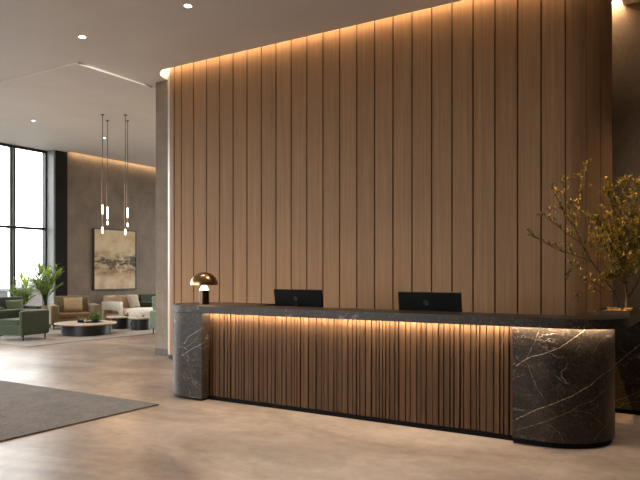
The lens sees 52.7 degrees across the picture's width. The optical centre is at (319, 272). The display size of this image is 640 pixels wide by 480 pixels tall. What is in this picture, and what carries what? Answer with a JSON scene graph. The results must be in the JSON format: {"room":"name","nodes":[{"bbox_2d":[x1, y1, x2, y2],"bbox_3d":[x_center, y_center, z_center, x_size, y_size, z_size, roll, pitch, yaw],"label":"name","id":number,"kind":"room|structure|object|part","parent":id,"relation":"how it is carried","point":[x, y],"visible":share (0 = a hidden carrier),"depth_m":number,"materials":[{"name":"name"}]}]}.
{"room":"lobby","nodes":[
{"label":"lobby","id":0,"kind":"room"},
{"bbox_2d":[67,152,155,320],"bbox_3d":[-5.539,-1.180,21.852,0.500,5.360,7.350,0,0,32],"label":"wall","id":1,"kind":"structure","parent":0,"point":[84,172],"depth_m":19.69,"materials":[{"name":"beige paint"}]},
{"bbox_2d":[42,150,66,325],"bbox_3d":[-7.622,-0.986,18.591,0.610,4.972,0.390,0,0,32],"label":"trim","id":2,"kind":"structure","parent":1,"relation":"attached to","point":[60,156],"depth_m":18.43,"materials":[{"name":"black metal"}]},
{"bbox_2d":[93,228,136,289],"bbox_3d":[-6.341,-0.415,20.037,0.054,1.870,1.660,0,0,32],"label":"painting","id":3,"kind":"object","parent":1,"relation":"attached to","point":[114,252],"visible":1,"depth_m":19.99,"materials":[{"name":"beige"}]},
{"bbox_2d":[0,326,639,479],"bbox_3d":[-0.876,1.600,9.379,22.000,0.200,23.600,0,0,32],"label":"floor","id":4,"kind":"structure","parent":0,"point":[177,438],"depth_m":5.59,"materials":[{"name":"stone"}]},
{"bbox_2d":[0,142,13,294],"bbox_3d":[-8.659,-0.986,17.133,0.210,4.972,1.030,0,0,32],"label":"window","id":5,"kind":"structure","parent":4,"relation":"on","point":[1,144],"depth_m":17.54,"materials":[{"name":"black metal"}]},
{"bbox_3d":[-8.584,-0.986,17.149,0.016,4.832,0.925,0,0,32],"label":"pane","id":6,"kind":"part","parent":5,"relation":"part of","materials":[{"name":"black metal"}]},
{"bbox_2d":[3,272,36,304],"bbox_3d":[-7.849,0.721,16.973,0.885,1.558,0.843,0,0,32],"label":"potted palm","id":7,"kind":"object","parent":4,"relation":"on","point":[24,293],"visible":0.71,"depth_m":16.91,"materials":[{"name":"plant"}]},
{"bbox_2d":[8,145,54,325],"bbox_3d":[-7.987,-0.986,17.928,0.510,4.972,1.120,0,0,32],"label":"window","id":8,"kind":"structure","parent":4,"relation":"on","point":[15,147],"depth_m":18.24,"materials":[{"name":"black metal"}]},
{"bbox_2d":[24,261,63,327],"bbox_3d":[-7.489,0.578,17.560,1.064,1.845,1.142,0,0,-24],"label":"potted palm","id":9,"kind":"object","parent":4,"relation":"on","point":[40,285],"visible":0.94,"depth_m":17.49,"materials":[{"name":"plant"}]},
{"bbox_2d":[0,323,155,346],"bbox_3d":[-5.285,1.494,17.425,3.490,0.012,8.000,0,0,32],"label":"rug","id":10,"kind":"object","parent":4,"relation":"on","point":[54,336],"visible":0.26,"depth_m":14.92,"materials":[{"name":"grey carpet"}]},
{"bbox_2d":[0,297,41,336],"bbox_3d":[-7.481,1.038,15.705,0.800,0.900,1.100,0,0,32],"label":"armchair","id":11,"kind":"object","parent":10,"relation":"on","point":[3,306],"visible":0.26,"depth_m":15.87,"materials":[{"name":"green fabric"}]},
{"bbox_3d":[-7.710,0.930,15.848,0.259,0.684,0.880,0,0,32],"label":"backrest","id":12,"kind":"part","parent":11,"relation":"part of","materials":[{"name":"green fabric"}]},
{"bbox_2d":[5,299,23,309],"bbox_3d":[-7.430,0.848,15.768,0.198,0.404,0.460,0,0,32],"label":"cushion","id":13,"kind":"object","parent":11,"relation":"on","point":[11,304],"visible":0.56,"depth_m":15.71,"materials":[{"name":"green fabric"}]},
{"bbox_3d":[-7.193,1.088,16.091,0.720,0.560,0.140,0,0,32],"label":"arm","id":14,"kind":"part","parent":11,"relation":"part of","materials":[{"name":"green fabric"}]},
{"bbox_2d":[0,309,48,340],"bbox_3d":[-6.698,1.157,14.560,0.860,0.662,0.802,0,0,22],"label":"armchair","id":15,"kind":"object","parent":10,"relation":"on","point":[19,322],"visible":1,"depth_m":14.28,"materials":[{"name":"green fabric"}]},
{"bbox_3d":[-6.732,1.082,14.475,0.592,0.128,0.600,0,0,22],"label":"seat","id":16,"kind":"part","parent":15,"relation":"part of","materials":[{"name":"green fabric"}]},
{"bbox_3d":[-7.041,1.098,14.685,0.130,0.540,0.780,0,0,22],"label":"arm","id":17,"kind":"part","parent":15,"relation":"part of","materials":[{"name":"green fabric"}]},
{"bbox_3d":[-6.364,1.098,14.413,0.130,0.540,0.780,0,0,22],"label":"arm","id":18,"kind":"part","parent":15,"relation":"part of","materials":[{"name":"green fabric"}]},
{"bbox_2d":[47,295,99,329],"bbox_3d":[-6.703,1.058,17.569,1.250,0.860,0.927,0,0,-30],"label":"armchair","id":19,"kind":"object","parent":10,"relation":"on","point":[56,310],"visible":0.62,"depth_m":17.40,"materials":[{"name":"tan brown leather"},{"name":"brown fabric"}]},
{"bbox_3d":[-7.138,1.108,17.273,0.200,0.520,0.850,0,0,-30],"label":"arm","id":20,"kind":"part","parent":19,"relation":"part of","materials":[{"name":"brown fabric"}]},
{"bbox_3d":[-6.872,0.950,17.861,0.910,0.645,0.253,0,0,-30],"label":"backrest","id":21,"kind":"part","parent":19,"relation":"part of","materials":[{"name":"brown fabric"}]},
{"bbox_2d":[63,297,82,311],"bbox_3d":[-6.698,0.858,17.550,0.500,0.399,0.214,0,0,-30],"label":"cushion","id":22,"kind":"object","parent":19,"relation":"on","point":[70,304],"visible":1,"depth_m":17.48,"materials":[{"name":"beige fabric"}]},
{"bbox_3d":[-6.644,1.132,17.467,0.842,0.128,0.670,0,0,-30],"label":"seat","id":23,"kind":"part","parent":19,"relation":"part of","materials":[{"name":"brown fabric"}]},
{"bbox_3d":[-6.230,1.108,17.799,0.200,0.520,0.850,0,0,-30],"label":"arm","id":24,"kind":"part","parent":19,"relation":"part of","materials":[{"name":"brown fabric"}]},
{"bbox_2d":[54,320,116,335],"bbox_3d":[-5.698,1.345,15.750,1.440,0.285,1.440,0,0,32],"label":"coffee table","id":25,"kind":"object","parent":10,"relation":"on","point":[68,328],"visible":0.88,"depth_m":15.29,"materials":[{"name":"stone"}]},
{"bbox_2d":[77,321,101,322],"bbox_3d":[-5.615,1.196,15.769,0.580,0.014,0.580,0,0,32],"label":"tray","id":26,"kind":"object","parent":25,"relation":"on","point":[83,321],"visible":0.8,"depth_m":15.59,"materials":[{"name":"black ceramic"}]},
{"bbox_2d":[74,315,83,321],"bbox_3d":[-5.847,1.108,15.768,0.287,0.166,0.264,0,0,-25],"label":"potted plant","id":27,"kind":"object","parent":26,"relation":"on","point":[79,316],"visible":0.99,"depth_m":15.75,"materials":[{"name":"green plant"}]},
{"bbox_2d":[87,312,104,321],"bbox_3d":[-5.484,1.059,15.787,0.487,0.263,0.480,0,0,32],"label":"potted plant","id":28,"kind":"object","parent":26,"relation":"on","point":[95,317],"visible":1,"depth_m":15.71,"materials":[{"name":"green plant"}]},
{"bbox_2d":[101,295,138,320],"bbox_3d":[-5.755,1.078,19.348,0.820,0.820,1.270,0,0,32],"label":"sofa","id":29,"kind":"object","parent":10,"relation":"on","point":[109,306],"visible":0.45,"depth_m":18.95,"materials":[{"name":"beige fabric"}]},
{"bbox_3d":[-6.064,1.161,18.852,0.820,0.655,0.100,0,0,32],"label":"arm","id":30,"kind":"part","parent":29,"relation":"part of","materials":[{"name":"beige fabric"}]},
{"bbox_2d":[115,294,129,307],"bbox_3d":[-5.867,0.843,19.224,0.198,0.404,0.460,0,0,40],"label":"cushion","id":31,"kind":"object","parent":29,"relation":"on","point":[119,298],"visible":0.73,"depth_m":19.18,"materials":[{"name":"beige fabric"}]},
{"bbox_3d":[-5.645,1.123,19.392,0.560,0.130,1.080,0,0,32],"label":"seat","id":32,"kind":"part","parent":29,"relation":"part of","materials":[{"name":"beige fabric"}]},
{"bbox_2d":[127,295,139,307],"bbox_3d":[-5.584,0.858,19.377,0.200,0.376,0.440,0,0,26],"label":"cushion","id":33,"kind":"object","parent":29,"relation":"on","point":[133,301],"visible":1,"depth_m":19.28,"materials":[{"name":"beige fabric"}]},
{"bbox_2d":[106,315,135,328],"bbox_3d":[-5.344,1.323,17.378,0.780,0.330,0.780,0,0,32],"label":"coffee table","id":34,"kind":"object","parent":10,"relation":"on","point":[123,322],"visible":0.88,"depth_m":17.18,"materials":[{"name":"stone"}]},
{"bbox_2d":[128,316,149,329],"bbox_3d":[-4.716,1.325,17.023,0.660,0.325,0.660,0,0,32],"label":"coffee table","id":35,"kind":"object","parent":10,"relation":"on","point":[137,323],"visible":0.86,"depth_m":16.82,"materials":[{"name":"stone"}]},
{"bbox_2d":[125,307,152,322],"bbox_3d":[-4.963,1.240,18.520,1.200,0.495,1.200,0,0,32],"label":"ottoman","id":36,"kind":"object","parent":10,"relation":"on","point":[145,310],"visible":0.3,"depth_m":18.01,"materials":[{"name":"beige fabric"}]},
{"bbox_2d":[138,293,155,306],"bbox_3d":[-5.012,1.073,20.611,0.923,0.831,1.600,0,0,32],"label":"sofa","id":37,"kind":"object","parent":10,"relation":"on","point":[145,300],"visible":0.08,"depth_m":20.23,"materials":[{"name":"green fabric"}]},
{"bbox_3d":[-5.366,1.128,19.972,0.850,0.480,0.140,0,0,32],"label":"arm","id":38,"kind":"part","parent":37,"relation":"part of","materials":[{"name":"green fabric"}]},
{"bbox_3d":[-5.298,0.965,20.789,0.249,0.615,1.380,0,0,32],"label":"backrest","id":39,"kind":"part","parent":37,"relation":"part of","materials":[{"name":"green fabric"}]},
{"bbox_2d":[0,380,158,441],"bbox_3d":[-5.640,1.493,6.968,6.068,0.014,4.678,0,0,32],"label":"rug","id":40,"kind":"object","parent":4,"relation":"on","point":[25,409],"visible":1,"depth_m":7.09,"materials":[{"name":"grey carpet"}]},
{"bbox_2d":[150,296,155,332],"bbox_3d":[-3.647,1.028,16.146,0.897,0.920,0.950,0,0,32],"label":"armchair","id":41,"kind":"object","parent":4,"relation":"on","point":[152,313],"visible":0.12,"depth_m":15.90,"materials":[{"name":"green fabric"}]},
{"bbox_3d":[-3.823,1.148,15.790,0.820,0.440,0.160,0,0,32],"label":"arm","id":42,"kind":"part","parent":41,"relation":"part of","materials":[{"name":"green fabric"}]},
{"bbox_3d":[-3.917,0.920,16.314,0.262,0.704,0.690,0,0,32],"label":"backrest","id":43,"kind":"part","parent":41,"relation":"part of","materials":[{"name":"green fabric"}]},
{"bbox_2d":[156,80,167,348],"bbox_3d":[0.008,-1.180,16.309,0.478,5.360,10.700,0,0,32],"label":"wall pier","id":44,"kind":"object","parent":4,"relation":"on","point":[161,87],"visible":0.07,"depth_m":11.80,"materials":[{"name":"beige paint"}]},
{"bbox_2d":[155,348,168,355],"bbox_3d":[-0.047,1.440,16.277,0.442,0.120,10.612,0,0,32],"label":"baseboard","id":45,"kind":"object","parent":44,"relation":"attached to","point":[158,351],"visible":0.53,"depth_m":11.80,"materials":[{"name":"stone"}]},
{"bbox_2d":[172,302,639,448],"bbox_3d":[0.812,0.942,7.522,5.212,1.116,2.270,0,0,32],"label":"reception desk","id":46,"kind":"object","parent":4,"relation":"on","point":[551,381],"visible":1,"depth_m":6.32,"materials":[{"name":"wood"}]},
{"bbox_2d":[190,272,217,303],"bbox_3d":[-1.432,0.187,7.994,0.344,0.394,0.344,0,0,32],"label":"table lamp","id":47,"kind":"object","parent":46,"relation":"on","point":[204,279],"visible":0.98,"depth_m":7.92,"materials":[{"name":"gold metal"}]},
{"bbox_3d":[-1.432,0.069,7.994,0.344,0.158,0.344,0,0,32],"label":"lamp shade","id":48,"kind":"part","parent":47,"relation":"part of","materials":[{"name":"gold metal"}]},
{"bbox_2d":[199,285,208,289],"bbox_3d":[-1.432,0.180,7.994,0.120,0.063,0.120,0,0,32],"label":"diffuser","id":49,"kind":"object","parent":47,"relation":"attached to","point":[204,287],"depth_m":7.96,"materials":[{"name":"white glass"}]},
{"bbox_2d":[274,289,322,306],"bbox_3d":[-0.285,0.477,8.058,0.710,0.545,0.220,0,0,32],"label":"monitor","id":50,"kind":"object","parent":46,"relation":"on","point":[283,297],"visible":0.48,"depth_m":8.05,"materials":[{"name":"black plastic"}]},
{"bbox_2d":[172,302,639,329],"bbox_3d":[0.812,0.426,7.522,5.212,0.085,2.270,0,0,32],"label":"countertop","id":51,"kind":"structure","parent":46,"relation":"on","point":[589,320],"depth_m":6.14,"materials":[{"name":"stone"}]},
{"bbox_2d":[398,292,461,311],"bbox_3d":[1.153,0.477,6.868,0.710,0.545,0.220,0,0,32],"label":"monitor","id":52,"kind":"object","parent":46,"relation":"on","point":[419,301],"visible":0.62,"depth_m":6.86,"materials":[{"name":"black plastic"}]},
{"bbox_2d":[527,159,639,315],"bbox_3d":[2.721,-0.356,6.161,1.607,1.480,0.736,0,0,-33],"label":"potted plant","id":53,"kind":"object","parent":46,"relation":"on","point":[617,246],"visible":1,"depth_m":6.19,"materials":[{"name":"plant"}]},
{"bbox_2d":[596,307,637,315],"bbox_3d":[2.803,0.361,6.088,0.290,0.047,0.630,0,0,32],"label":"tray","id":54,"kind":"object","parent":46,"relation":"on","point":[611,311],"depth_m":5.87,"materials":[{"name":"stone"}]},
{"bbox_2d":[0,0,639,167],"bbox_3d":[-0.876,-3.666,9.379,22.000,0.388,23.600,0,0,32],"label":"ceiling","id":55,"kind":"structure","parent":0,"point":[136,40],"depth_m":10.08,"materials":[{"name":"paint"}]},
{"bbox_2d":[101,114,103,233],"bbox_3d":[-4.764,-2.169,14.164,0.076,2.607,0.076,0,0,32],"label":"pendant light","id":56,"kind":"object","parent":55,"relation":"hanging from","point":[101,114],"visible":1,"depth_m":14.16,"materials":[{"name":"black metal"}]},
{"bbox_3d":[-4.764,-2.750,14.164,0.012,1.425,0.014,0,0,32],"label":"cord","id":57,"kind":"part","parent":56,"relation":"part of","materials":[{"name":"black plastic"}]},
{"bbox_2d":[106,120,108,224],"bbox_3d":[-4.838,-2.282,14.721,0.076,2.379,0.076,0,0,32],"label":"pendant light","id":58,"kind":"object","parent":55,"relation":"hanging from","point":[106,120],"visible":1,"depth_m":14.72,"materials":[{"name":"black metal"}]},
{"bbox_3d":[-4.838,-2.744,14.721,0.012,1.436,0.014,0,0,32],"label":"cord","id":59,"kind":"part","parent":58,"relation":"part of","materials":[{"name":"black plastic"}]},
{"bbox_2d":[79,64,145,85],"bbox_3d":[-3.598,-3.470,11.345,0.080,0.003,1.480,0,0,32],"label":"led strip","id":60,"kind":"object","parent":55,"relation":"attached to","point":[79,64],"visible":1,"depth_m":11.19,"materials":[{"name":"white plastic"}]},
{"bbox_2d":[124,115,126,234],"bbox_3d":[-4.279,-2.154,14.209,0.076,2.637,0.076,0,0,32],"label":"pendant light","id":61,"kind":"object","parent":55,"relation":"hanging from","point":[124,115],"visible":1,"depth_m":14.21,"materials":[{"name":"white glass"}]},
{"bbox_3d":[-4.279,-2.709,14.209,0.012,1.506,0.014,0,0,32],"label":"cord","id":62,"kind":"part","parent":61,"relation":"part of","materials":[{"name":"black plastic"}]},
{"bbox_2d":[126,120,128,226],"bbox_3d":[-4.386,-2.260,14.741,0.076,2.423,0.076,0,0,32],"label":"pendant light","id":63,"kind":"object","parent":55,"relation":"hanging from","point":[126,120],"visible":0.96,"depth_m":14.73,"materials":[{"name":"white glass"}]},
{"bbox_3d":[-4.386,-2.745,14.741,0.012,1.433,0.014,0,0,32],"label":"cord","id":64,"kind":"part","parent":63,"relation":"part of","materials":[{"name":"black plastic"}]},
{"bbox_2d":[183,4,192,7],"bbox_3d":[-1.733,-3.498,8.476,0.136,0.003,0.136,0,0,32],"label":"recessed light","id":65,"kind":"object","parent":55,"relation":"in","point":[184,5],"visible":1,"depth_m":8.46,"materials":[{"name":"white"}]},
{"bbox_2d":[168,0,611,358],"bbox_3d":[0.548,-1.150,9.919,7.252,5.300,1.108,0,0,32],"label":"wall","id":66,"kind":"structure","parent":0,"point":[363,165],"depth_m":8.90,"materials":[{"name":"brown wood"}]},
{"bbox_2d":[612,0,639,307],"bbox_3d":[3.585,-1.180,8.882,13.900,5.360,0.330,0,0,32],"label":"wall","id":67,"kind":"structure","parent":0,"point":[625,18],"depth_m":8.43,"materials":[{"name":"beige paint"}]},
{"label":"outside","id":68,"kind":"structure","parent":0,"visible":0},
{"bbox_2d":[0,280,34,288],"bbox_3d":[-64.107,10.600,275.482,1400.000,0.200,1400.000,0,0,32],"label":"ground","id":69,"kind":"structure","parent":68,"point":[3,283],"depth_m":646.70,"materials":[{"name":"white"}]},
{"bbox_2d":[0,288,16,296],"bbox_3d":[-72.729,7.088,155.909,3.616,6.824,12.600,0,0,10],"label":"building","id":70,"kind":"structure","parent":69,"relation":"on","point":[3,293],"depth_m":149.83,"materials":[{"name":"grey"}]},
{"bbox_2d":[16,287,41,305],"bbox_3d":[-64.522,6.840,146.000,2.549,7.319,12.600,0,0,0],"label":"building","id":71,"kind":"structure","parent":69,"relation":"on","point":[37,300],"depth_m":144.44,"materials":[{"name":"grey concrete"}]}
]}

